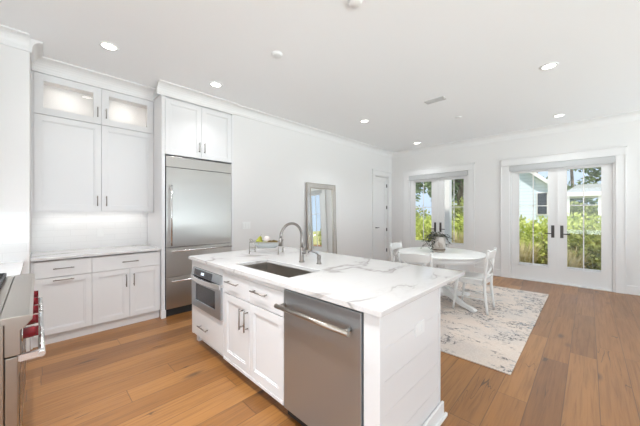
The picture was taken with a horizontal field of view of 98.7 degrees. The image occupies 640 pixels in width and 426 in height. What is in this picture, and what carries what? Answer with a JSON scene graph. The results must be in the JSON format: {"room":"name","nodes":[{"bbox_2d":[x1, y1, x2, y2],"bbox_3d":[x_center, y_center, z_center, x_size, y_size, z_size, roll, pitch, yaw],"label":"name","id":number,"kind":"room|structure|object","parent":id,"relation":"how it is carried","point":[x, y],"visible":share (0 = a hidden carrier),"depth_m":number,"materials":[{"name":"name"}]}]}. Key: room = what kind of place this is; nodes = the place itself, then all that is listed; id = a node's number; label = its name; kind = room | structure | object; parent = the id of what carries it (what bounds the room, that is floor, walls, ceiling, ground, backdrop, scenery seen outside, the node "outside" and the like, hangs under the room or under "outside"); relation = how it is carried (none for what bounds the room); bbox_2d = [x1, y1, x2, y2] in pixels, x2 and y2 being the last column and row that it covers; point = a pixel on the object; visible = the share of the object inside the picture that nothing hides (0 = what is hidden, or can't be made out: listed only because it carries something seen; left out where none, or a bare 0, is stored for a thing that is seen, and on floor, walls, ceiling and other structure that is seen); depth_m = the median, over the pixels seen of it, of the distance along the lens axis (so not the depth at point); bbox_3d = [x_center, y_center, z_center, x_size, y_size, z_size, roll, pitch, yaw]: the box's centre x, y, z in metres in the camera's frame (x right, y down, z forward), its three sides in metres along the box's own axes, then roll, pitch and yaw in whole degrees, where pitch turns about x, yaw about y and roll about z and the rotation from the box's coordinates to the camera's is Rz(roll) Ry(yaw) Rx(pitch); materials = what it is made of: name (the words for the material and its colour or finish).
{"room":"kitchen","nodes":[
{"label":"kitchen","id":0,"kind":"room"},
{"bbox_2d":[0,44,30,351],"bbox_3d":[-3.331,-0.147,2.651,0.811,3.050,0.742,0,0,44],"label":"wall","id":1,"kind":"structure","parent":0,"point":[15,72],"depth_m":2.57,"materials":[{"name":"white paint"}]},
{"bbox_2d":[0,24,29,51],"bbox_3d":[-3.005,-1.604,2.333,0.100,0.134,0.742,0,0,44],"label":"trim","id":2,"kind":"structure","parent":1,"relation":"attached to","point":[9,36],"depth_m":2.54,"materials":[{"name":"white paint"}]},
{"bbox_2d":[0,212,29,263],"bbox_3d":[-3.038,0.228,2.365,0.008,0.471,0.742,0,0,44],"label":"backsplash","id":3,"kind":"structure","parent":1,"relation":"attached to","point":[14,226],"depth_m":2.56,"materials":[{"name":"white tile"}]},
{"bbox_2d":[30,38,42,69],"bbox_3d":[-2.922,-1.604,2.833,0.480,0.134,0.090,0,0,44],"label":"trim","id":4,"kind":"structure","parent":1,"relation":"attached to","point":[36,47],"depth_m":2.76,"materials":[{"name":"white paint"}]},
{"bbox_2d":[31,212,146,212],"bbox_3d":[-2.869,-0.147,3.812,0.149,3.050,3.050,0,0,44],"label":"wall","id":5,"kind":"structure","parent":0,"point":[31,212],"depth_m":3.57,"materials":[{"name":"white paint"}]},
{"bbox_2d":[31,213,146,251],"bbox_3d":[-2.947,0.232,3.618,0.008,0.464,1.173,0,0,44],"label":"backsplash","id":6,"kind":"structure","parent":5,"relation":"attached to","point":[49,231],"depth_m":3.52,"materials":[{"name":"white tile"}]},
{"bbox_2d":[31,70,152,133],"bbox_3d":[-2.819,-1.317,3.491,0.366,0.470,1.174,0,0,44],"label":"upper cabinet","id":7,"kind":"object","parent":5,"relation":"attached to","point":[53,96],"visible":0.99,"depth_m":3.42,"materials":[{"name":"white wood"}]},
{"bbox_2d":[32,56,154,101],"bbox_3d":[-2.664,-1.604,3.341,0.140,0.134,1.178,0,0,44],"label":"trim","id":8,"kind":"structure","parent":7,"relation":"attached to","point":[45,65],"depth_m":3.29,"materials":[{"name":"white paint"}]},
{"bbox_2d":[31,113,153,211],"bbox_3d":[-2.819,-0.541,3.491,0.366,1.080,1.174,0,0,44],"label":"upper cabinet","id":9,"kind":"object","parent":5,"relation":"attached to","point":[77,166],"visible":1,"depth_m":3.31,"materials":[{"name":"white paint"}]},
{"bbox_2d":[234,115,391,258],"bbox_3d":[-0.145,-0.147,6.502,1.350,3.050,4.835,0,0,44],"label":"wall","id":10,"kind":"structure","parent":0,"point":[273,165],"depth_m":5.16,"materials":[{"name":"white paint"}]},
{"bbox_2d":[242,222,249,228],"bbox_3d":[-1.193,0.209,4.455,0.010,0.113,0.150,0,0,44],"label":"light switch","id":11,"kind":"object","parent":10,"relation":"attached to","point":[245,225],"visible":1,"depth_m":4.45,"materials":[{"name":"white plastic"}]},
{"bbox_2d":[235,104,392,157],"bbox_3d":[0.374,-1.604,5.996,0.100,0.134,4.835,0,0,44],"label":"trim","id":12,"kind":"structure","parent":10,"relation":"attached to","point":[240,110],"depth_m":5.29,"materials":[{"name":"white paint"}]},
{"bbox_2d":[375,175,387,260],"bbox_3d":[1.610,0.198,7.424,0.174,2.360,0.675,0,0,44],"label":"door","id":13,"kind":"structure","parent":10,"relation":"in","point":[381,182],"depth_m":7.46,"materials":[{"name":"white paint"}]},
{"bbox_2d":[372,169,390,260],"bbox_3d":[1.669,0.131,7.366,0.040,2.495,0.945,0,0,44],"label":"trim","id":14,"kind":"structure","parent":10,"relation":"attached to","point":[374,171],"depth_m":7.26,"materials":[{"name":"white paint"}]},
{"bbox_2d":[0,0,639,151],"bbox_3d":[0.810,-1.732,1.145,9.140,0.120,11.470,0,0,44],"label":"ceiling","id":15,"kind":"structure","parent":0,"point":[340,66],"depth_m":2.93,"materials":[{"name":"white paint"}]},
{"bbox_2d":[98,41,118,50],"bbox_3d":[-2.118,-1.668,2.760,0.172,0.008,0.172,0,0,44],"label":"recessed light","id":16,"kind":"object","parent":15,"relation":"in","point":[106,45],"visible":1,"depth_m":2.76,"materials":[{"name":"white plastic"}]},
{"bbox_2d":[209,81,222,87],"bbox_3d":[-1.358,-1.668,3.590,0.172,0.008,0.172,0,0,44],"label":"recessed light","id":17,"kind":"object","parent":15,"relation":"in","point":[215,84],"visible":1,"depth_m":3.58,"materials":[{"name":"white plastic"}]},
{"bbox_2d":[271,51,282,58],"bbox_3d":[-0.453,-1.661,2.901,0.117,0.022,0.117,0,0,44],"label":"smoke detector","id":18,"kind":"object","parent":15,"relation":"attached to","point":[276,54],"visible":1,"depth_m":2.88,"materials":[{"name":"white plastic"}]},
{"bbox_2d":[348,0,362,7],"bbox_3d":[0.278,-1.661,2.174,0.117,0.022,0.117,0,0,44],"label":"smoke detector","id":19,"kind":"object","parent":15,"relation":"attached to","point":[352,3],"visible":1,"depth_m":2.17,"materials":[{"name":"white plastic"}]},
{"bbox_2d":[424,96,445,104],"bbox_3d":[1.711,-1.666,4.087,0.280,0.012,0.120,0,0,44],"label":"ceiling vent","id":20,"kind":"object","parent":15,"relation":"in","point":[438,99],"visible":1,"depth_m":4.08,"materials":[{"name":"grey metal"}]},
{"bbox_2d":[539,62,558,69],"bbox_3d":[2.613,-1.668,3.137,0.172,0.008,0.172,0,0,44],"label":"recessed light","id":21,"kind":"object","parent":15,"relation":"in","point":[550,65],"visible":1,"depth_m":3.13,"materials":[{"name":"white plastic"}]},
{"bbox_2d":[552,114,565,116],"bbox_3d":[4.117,-1.668,4.737,0.172,0.008,0.172,0,0,44],"label":"recessed light","id":22,"kind":"object","parent":15,"relation":"in","point":[557,115],"visible":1,"depth_m":4.73,"materials":[{"name":"white plastic"}]},
{"bbox_2d":[22,264,639,425],"bbox_3d":[0.810,1.438,1.145,9.140,0.120,11.470,0,0,44],"label":"floor","id":23,"kind":"structure","parent":0,"point":[578,364],"depth_m":2.26,"materials":[{"name":"brown wood"}]},
{"bbox_2d":[0,273,45,425],"bbox_3d":[-2.003,0.906,1.427,1.220,0.944,0.804,0,0,44],"label":"range","id":24,"kind":"object","parent":23,"relation":"on","point":[19,308],"visible":1,"depth_m":1.26,"materials":[{"name":"silver metal"}]},
{"bbox_2d":[0,277,13,312],"bbox_3d":[-2.055,0.482,1.373,1.220,0.019,0.655,0,0,44],"label":"cooktop","id":25,"kind":"object","parent":24,"relation":"in","point":[6,289],"depth_m":1.63,"materials":[{"name":"silver metal"}]},
{"bbox_2d":[31,257,91,348],"bbox_3d":[-2.953,0.936,3.139,0.668,0.884,0.476,0,0,44],"label":"base cabinet","id":26,"kind":"object","parent":23,"relation":"on","point":[64,285],"visible":0.78,"depth_m":2.95,"materials":[{"name":"white paint"}]},
{"bbox_2d":[91,251,159,333],"bbox_3d":[-2.546,0.936,3.557,0.668,0.884,0.688,0,0,44],"label":"base cabinet","id":27,"kind":"object","parent":23,"relation":"on","point":[125,287],"visible":1,"depth_m":3.33,"materials":[{"name":"white paint"}]},
{"bbox_2d":[30,244,160,261],"bbox_3d":[-2.717,0.478,3.390,0.655,0.029,1.169,0,0,44],"label":"countertop","id":28,"kind":"structure","parent":27,"relation":"on","point":[89,252],"depth_m":3.23,"materials":[{"name":"stone"}]},
{"bbox_2d":[147,95,233,318],"bbox_3d":[-1.933,-0.085,4.153,0.712,2.926,1.021,0,0,44],"label":"tall cabinet","id":29,"kind":"object","parent":23,"relation":"on","point":[182,129],"visible":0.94,"depth_m":3.82,"materials":[{"name":"white paint"}]},
{"bbox_2d":[153,87,159,99],"bbox_3d":[-1.947,-1.611,4.159,0.683,0.123,1.033,0,0,44],"label":"trim","id":30,"kind":"structure","parent":29,"relation":"on","point":[155,95],"depth_m":3.69,"materials":[{"name":"white paint"}]},
{"bbox_2d":[157,79,237,114],"bbox_3d":[-1.674,-1.597,3.865,0.115,0.149,1.075,0,0,44],"label":"trim","id":31,"kind":"structure","parent":29,"relation":"attached to","point":[165,88],"depth_m":3.81,"materials":[{"name":"white paint"}]},
{"bbox_2d":[165,156,231,316],"bbox_3d":[-1.907,0.314,4.143,0.722,2.128,0.922,0,0,44],"label":"refrigerator","id":32,"kind":"object","parent":23,"relation":"on","point":[197,192],"visible":0.76,"depth_m":3.82,"materials":[{"name":"silver metal"}]},
{"bbox_2d":[191,260,223,355],"bbox_3d":[-0.879,0.936,2.934,0.713,0.884,0.797,0,0,44],"label":"base cabinet","id":33,"kind":"object","parent":23,"relation":"on","point":[208,329],"depth_m":2.63,"materials":[{"name":"white paint"}]},
{"bbox_2d":[223,270,284,405],"bbox_3d":[-0.307,0.936,2.391,0.856,0.884,0.777,0,0,44],"label":"base cabinet","id":34,"kind":"object","parent":23,"relation":"on","point":[253,328],"visible":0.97,"depth_m":2.08,"materials":[{"name":"white paint"}]},
{"bbox_2d":[274,289,363,425],"bbox_3d":[0.164,0.942,1.803,0.646,0.872,0.670,0,0,44],"label":"dishwasher","id":35,"kind":"object","parent":23,"relation":"on","point":[324,340],"visible":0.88,"depth_m":1.58,"materials":[{"name":"silver metal"}]},
{"bbox_2d":[306,182,336,253],"bbox_3d":[0.049,0.392,5.646,0.100,1.965,0.845,0,0,44],"label":"leaning mirror","id":36,"kind":"object","parent":23,"relation":"on","point":[320,198],"visible":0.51,"depth_m":5.64,"materials":[{"name":"beige metal"}]},
{"bbox_2d":[364,288,447,425],"bbox_3d":[-0.256,0.936,2.398,2.353,0.884,0.805,0,0,44],"label":"kitchen island","id":37,"kind":"object","parent":23,"relation":"on","point":[402,370],"visible":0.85,"depth_m":1.50,"materials":[{"name":"white paint"}]},
{"bbox_2d":[189,246,464,317],"bbox_3d":[-0.134,0.479,2.548,2.363,0.030,1.219,0,0,44],"label":"island countertop","id":38,"kind":"structure","parent":37,"relation":"on","point":[378,288],"depth_m":2.00,"materials":[{"name":"stone"}]},
{"bbox_2d":[249,239,283,253],"bbox_3d":[-0.615,0.383,3.157,0.400,0.162,0.185,0,0,9],"label":"fruit stand","id":39,"kind":"object","parent":38,"relation":"on","point":[261,245],"visible":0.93,"depth_m":3.09,"materials":[{"name":"silver metal"}]},
{"bbox_2d":[253,241,278,247],"bbox_3d":[-0.615,0.369,3.157,0.314,0.070,0.158,0,0,6],"label":"tray","id":40,"kind":"object","parent":39,"relation":"on","point":[263,244],"depth_m":3.09,"materials":[{"name":"white"}]},
{"bbox_2d":[245,262,312,277],"bbox_3d":[-0.377,0.603,2.345,0.783,0.216,0.368,0,0,44],"label":"sink","id":41,"kind":"object","parent":38,"relation":"in","point":[285,271],"visible":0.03,"depth_m":2.60,"materials":[{"name":"silver metal"}]},
{"bbox_2d":[278,222,305,262],"bbox_3d":[-0.236,0.275,2.478,0.109,0.378,0.297,0,0,44],"label":"faucet","id":42,"kind":"object","parent":38,"relation":"on","point":[302,249],"visible":1,"depth_m":2.55,"materials":[{"name":"silver metal"}]},
{"bbox_2d":[308,250,321,263],"bbox_3d":[-0.050,0.400,2.481,0.131,0.128,0.048,0,0,-11],"label":"soap dispenser","id":43,"kind":"object","parent":38,"relation":"on","point":[318,255],"visible":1,"depth_m":2.47,"materials":[{"name":"silver metal"}]},
{"bbox_2d":[415,319,424,336],"bbox_3d":[0.597,0.688,1.638,0.006,0.076,0.118,0,0,44],"label":"outlet","id":44,"kind":"object","parent":37,"relation":"attached to","point":[420,326],"visible":1,"depth_m":1.63,"materials":[{"name":"white plastic"}]},
{"bbox_2d":[441,280,548,374],"bbox_3d":[1.882,1.372,4.269,2.330,0.010,3.160,0,0,44],"label":"rug","id":45,"kind":"object","parent":23,"relation":"on","point":[496,340],"visible":0.46,"depth_m":3.36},
{"bbox_2d":[389,241,403,262],"bbox_3d":[1.434,0.931,4.516,0.500,0.874,0.439,0,0,41],"label":"dining chair","id":46,"kind":"object","parent":45,"relation":"on","point":[396,245],"visible":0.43,"depth_m":4.64,"materials":[{"name":"white wood"}]},
{"bbox_2d":[398,251,432,266],"bbox_3d":[1.286,0.931,3.640,0.439,0.874,0.500,0,0,28],"label":"dining chair","id":47,"kind":"object","parent":45,"relation":"on","point":[409,257],"visible":0.37,"depth_m":3.42,"materials":[{"name":"white wood"}]},
{"bbox_2d":[398,247,485,312],"bbox_3d":[1.885,0.992,4.308,1.264,0.748,1.264,0,0,44],"label":"dining table","id":48,"kind":"object","parent":45,"relation":"on","point":[451,256],"visible":0.56,"depth_m":4.05,"materials":[{"name":"white wood"}]},
{"bbox_2d":[421,231,455,251],"bbox_3d":[1.875,0.455,4.367,0.598,0.327,0.439,0,0,-11],"label":"potted plant","id":49,"kind":"object","parent":48,"relation":"on","point":[438,242],"visible":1,"depth_m":4.29,"materials":[{"name":"grey plant"}]},
{"bbox_2d":[452,247,496,314],"bbox_3d":[2.217,0.931,3.928,0.500,0.874,0.439,0,0,44],"label":"dining chair","id":50,"kind":"object","parent":45,"relation":"on","point":[484,278],"visible":0.88,"depth_m":3.82,"materials":[{"name":"white wood"}]},
{"bbox_3d":[-2.766,0.936,2.084,0.786,0.884,0.718,0,0,44],"label":"base cabinet","id":51,"kind":"object","parent":23,"relation":"on","visible":0},
{"bbox_2d":[0,262,23,276],"bbox_3d":[-2.771,0.478,2.079,0.788,0.029,0.705,0,0,44],"label":"countertop","id":52,"kind":"structure","parent":51,"relation":"on","point":[15,268],"depth_m":2.28,"materials":[{"name":"stone"}]},
{"bbox_2d":[392,120,639,286],"bbox_3d":[5.003,-0.147,4.962,8.470,3.050,0.150,0,0,44],"label":"wall","id":53,"kind":"structure","parent":0,"point":[486,157],"depth_m":5.96,"materials":[{"name":"white paint"}]},
{"bbox_2d":[409,173,467,270],"bbox_3d":[2.969,0.198,6.940,1.465,2.360,0.219,0,0,44],"label":"door","id":54,"kind":"structure","parent":53,"relation":"in","point":[437,207],"depth_m":6.92,"materials":[{"name":"white paint"}]},
{"bbox_2d":[402,162,474,271],"bbox_3d":[2.888,0.119,6.889,1.781,2.518,0.044,0,0,44],"label":"trim","id":55,"kind":"structure","parent":53,"relation":"attached to","point":[467,166],"depth_m":6.58,"materials":[{"name":"white paint"}]},
{"bbox_2d":[409,170,467,180],"bbox_3d":[2.917,-0.914,6.888,1.457,0.128,0.050,0,0,44],"label":"roller blind","id":56,"kind":"object","parent":53,"relation":"attached to","point":[457,173],"visible":1,"depth_m":6.81,"materials":[{"name":"grey fabric"}]},
{"bbox_2d":[474,266,500,276],"bbox_3d":[3.713,1.303,6.103,0.530,0.150,0.018,0,0,44],"label":"baseboard","id":57,"kind":"structure","parent":53,"relation":"attached to","point":[497,272],"depth_m":6.09,"materials":[{"name":"white paint"}]},
{"bbox_2d":[392,110,639,157],"bbox_3d":[4.915,-1.604,4.872,8.170,0.134,0.100,0,0,44],"label":"trim","id":58,"kind":"structure","parent":53,"relation":"attached to","point":[635,115],"depth_m":5.53,"materials":[{"name":"white paint"}]},
{"bbox_2d":[509,156,615,291],"bbox_3d":[4.610,0.198,5.339,1.531,2.360,0.219,0,0,44],"label":"door","id":59,"kind":"structure","parent":53,"relation":"in","point":[557,271],"depth_m":5.25,"materials":[{"name":"white paint"}]},
{"bbox_2d":[510,156,614,171],"bbox_3d":[4.559,-0.914,5.286,1.523,0.128,0.050,0,0,44],"label":"roller blind","id":60,"kind":"object","parent":53,"relation":"attached to","point":[610,159],"visible":1,"depth_m":5.19,"materials":[{"name":"grey fabric"}]},
{"bbox_2d":[500,145,627,293],"bbox_3d":[4.535,0.119,5.282,1.831,2.518,0.044,0,0,44],"label":"trim","id":61,"kind":"structure","parent":53,"relation":"attached to","point":[619,152],"depth_m":4.85,"materials":[{"name":"white paint"}]},
{"bbox_2d":[627,285,639,295],"bbox_3d":[6.528,1.303,3.356,3.744,0.150,0.018,0,0,44],"label":"baseboard","id":62,"kind":"structure","parent":53,"relation":"attached to","point":[633,290],"depth_m":4.60,"materials":[{"name":"white paint"}]},
{"label":"outside","id":63,"kind":"structure","parent":0,"visible":0},
{"bbox_3d":[15.400,1.738,12.917,64.000,0.120,100.000,0,0,44],"label":"ground","id":64,"kind":"structure","parent":63,"visible":0},
{"bbox_2d":[416,182,429,201],"bbox_3d":[4.944,-1.435,15.203,2.906,6.236,2.571,0,0,44],"label":"tree","id":65,"kind":"object","parent":64,"relation":"on","point":[419,185],"visible":0.02,"depth_m":14.75,"materials":[{"name":"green plant"}]},
{"bbox_2d":[425,181,430,197],"bbox_3d":[8.345,-1.347,19.242,1.993,6.061,2.007,0,0,-8],"label":"tree","id":66,"kind":"object","parent":64,"relation":"on","point":[429,183],"visible":0.06,"depth_m":19.10,"materials":[{"name":"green plant"}]},
{"bbox_2d":[452,179,463,216],"bbox_3d":[6.612,-1.553,13.245,2.369,6.471,2.868,0,0,-13],"label":"tree","id":67,"kind":"object","parent":64,"relation":"on","point":[457,184],"visible":0.07,"depth_m":13.16,"materials":[{"name":"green plant"}]},
{"bbox_2d":[452,172,547,243],"bbox_3d":[12.139,-1.212,17.916,5.550,5.780,6.000,0,0,44],"label":"house","id":68,"kind":"structure","parent":64,"relation":"on","point":[525,179],"depth_m":14.82,"materials":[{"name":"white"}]},
{"bbox_2d":[567,168,597,206],"bbox_3d":[18.164,-2.234,19.771,3.033,7.833,3.224,0,0,44],"label":"tree","id":69,"kind":"object","parent":64,"relation":"on","point":[586,200],"visible":0.05,"depth_m":19.29,"materials":[{"name":"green plant"}]},
{"bbox_2d":[567,183,600,222],"bbox_3d":[16.101,0.118,13.421,6.200,3.120,3.100,0,0,44],"label":"pavilion","id":70,"kind":"object","parent":64,"relation":"on","point":[590,190],"visible":0.17,"depth_m":13.98,"materials":[{"name":"grey"}]},
{"bbox_2d":[570,200,597,229],"bbox_3d":[17.019,0.445,17.839,2.488,2.531,2.198,0,0,-2],"label":"shrub","id":71,"kind":"object","parent":64,"relation":"on","point":[594,209],"visible":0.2,"depth_m":17.47,"materials":[{"name":"green plant"}]},
{"bbox_2d":[576,167,600,183],"bbox_3d":[22.742,-2.884,21.639,3.658,9.131,3.593,0,0,-20],"label":"tree","id":72,"kind":"object","parent":64,"relation":"on","point":[596,173],"visible":0.09,"depth_m":22.27,"materials":[{"name":"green plant"}]},
{"bbox_3d":[5.900,1.542,5.072,16.640,0.269,1.198,0,0,44],"label":"floor","id":73,"kind":"structure","parent":64,"relation":"on","visible":0},
{"bbox_2d":[445,180,451,241],"bbox_3d":[3.603,-0.057,7.787,0.260,2.930,0.260,0,0,44],"label":"porch post","id":74,"kind":"object","parent":73,"relation":"on","point":[448,183],"visible":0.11,"depth_m":7.71,"materials":[{"name":"white paint"}]},
{"bbox_3d":[7.490,1.657,8.033,17.500,0.039,5.240,0,0,44],"label":"mulch bed","id":75,"kind":"object","parent":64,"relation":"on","visible":0},
{"bbox_2d":[416,205,430,232],"bbox_3d":[4.005,0.564,12.827,2.442,2.156,1.780,0,0,-2],"label":"shrub","id":76,"kind":"object","parent":75,"relation":"on","point":[425,211],"visible":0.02,"depth_m":12.45,"materials":[{"name":"green plant"}]},
{"bbox_2d":[416,214,455,240],"bbox_3d":[4.178,0.720,10.776,2.087,1.845,1.932,0,0,44],"label":"shrub","id":77,"kind":"object","parent":75,"relation":"on","point":[419,223],"visible":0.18,"depth_m":10.52,"materials":[{"name":"green plant"}]},
{"bbox_2d":[452,196,463,233],"bbox_3d":[5.854,0.469,11.833,2.208,2.344,2.036,0,0,44],"label":"shrub","id":78,"kind":"object","parent":75,"relation":"on","point":[456,209],"visible":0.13,"depth_m":11.82,"materials":[{"name":"green plant"}]},
{"bbox_2d":[452,214,463,239],"bbox_3d":[5.912,0.812,10.307,1.902,1.661,1.687,0,0,44],"label":"shrub","id":79,"kind":"object","parent":75,"relation":"on","point":[462,217],"visible":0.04,"depth_m":10.43,"materials":[{"name":"green plant"}]},
{"bbox_2d":[452,227,463,242],"bbox_3d":[4.325,1.035,8.647,1.223,1.206,1.189,0,0,44],"label":"ornamental grass","id":80,"kind":"object","parent":75,"relation":"on","point":[461,239],"depth_m":8.45,"materials":[{"name":"yellow plant"}]},
{"bbox_2d":[519,213,525,239],"bbox_3d":[6.977,0.682,10.544,1.486,1.920,1.901,0,0,-22],"label":"shrub","id":81,"kind":"object","parent":75,"relation":"on","point":[519,213],"visible":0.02,"depth_m":9.99,"materials":[{"name":"green plant"}]},
{"bbox_2d":[519,216,543,257],"bbox_3d":[5.464,0.872,8.169,1.791,1.539,1.599,0,0,-18],"label":"shrub","id":82,"kind":"object","parent":75,"relation":"on","point":[522,235],"visible":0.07,"depth_m":7.82,"materials":[{"name":"green plant"}]},
{"bbox_2d":[519,238,544,263],"bbox_3d":[5.389,1.139,7.312,1.264,0.997,1.093,0,0,44],"label":"ornamental grass","id":83,"kind":"object","parent":75,"relation":"on","point":[527,256],"depth_m":7.11,"materials":[{"name":"yellow plant"}]},
{"bbox_2d":[523,212,592,264],"bbox_3d":[6.697,0.803,7.899,1.673,1.677,1.592,0,0,44],"label":"shrub","id":84,"kind":"object","parent":75,"relation":"on","point":[543,225],"visible":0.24,"depth_m":7.84,"materials":[{"name":"green plant"}]},
{"bbox_2d":[543,247,594,268],"bbox_3d":[6.020,1.191,6.649,1.175,0.892,1.201,0,0,44],"label":"ornamental grass","id":85,"kind":"object","parent":75,"relation":"on","point":[572,260],"depth_m":6.41,"materials":[{"name":"yellow plant"}]},
{"bbox_2d":[567,224,600,269],"bbox_3d":[6.758,0.963,6.827,1.443,1.359,2.028,0,0,-7],"label":"shrub","id":86,"kind":"object","parent":75,"relation":"on","point":[575,239],"visible":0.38,"depth_m":6.62,"materials":[{"name":"green plant"}]},
{"bbox_2d":[572,210,600,231],"bbox_3d":[8.428,0.717,7.944,2.117,1.850,1.608,0,0,-20],"label":"shrub","id":87,"kind":"object","parent":75,"relation":"on","point":[598,225],"visible":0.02,"depth_m":7.90,"materials":[{"name":"green plant"}]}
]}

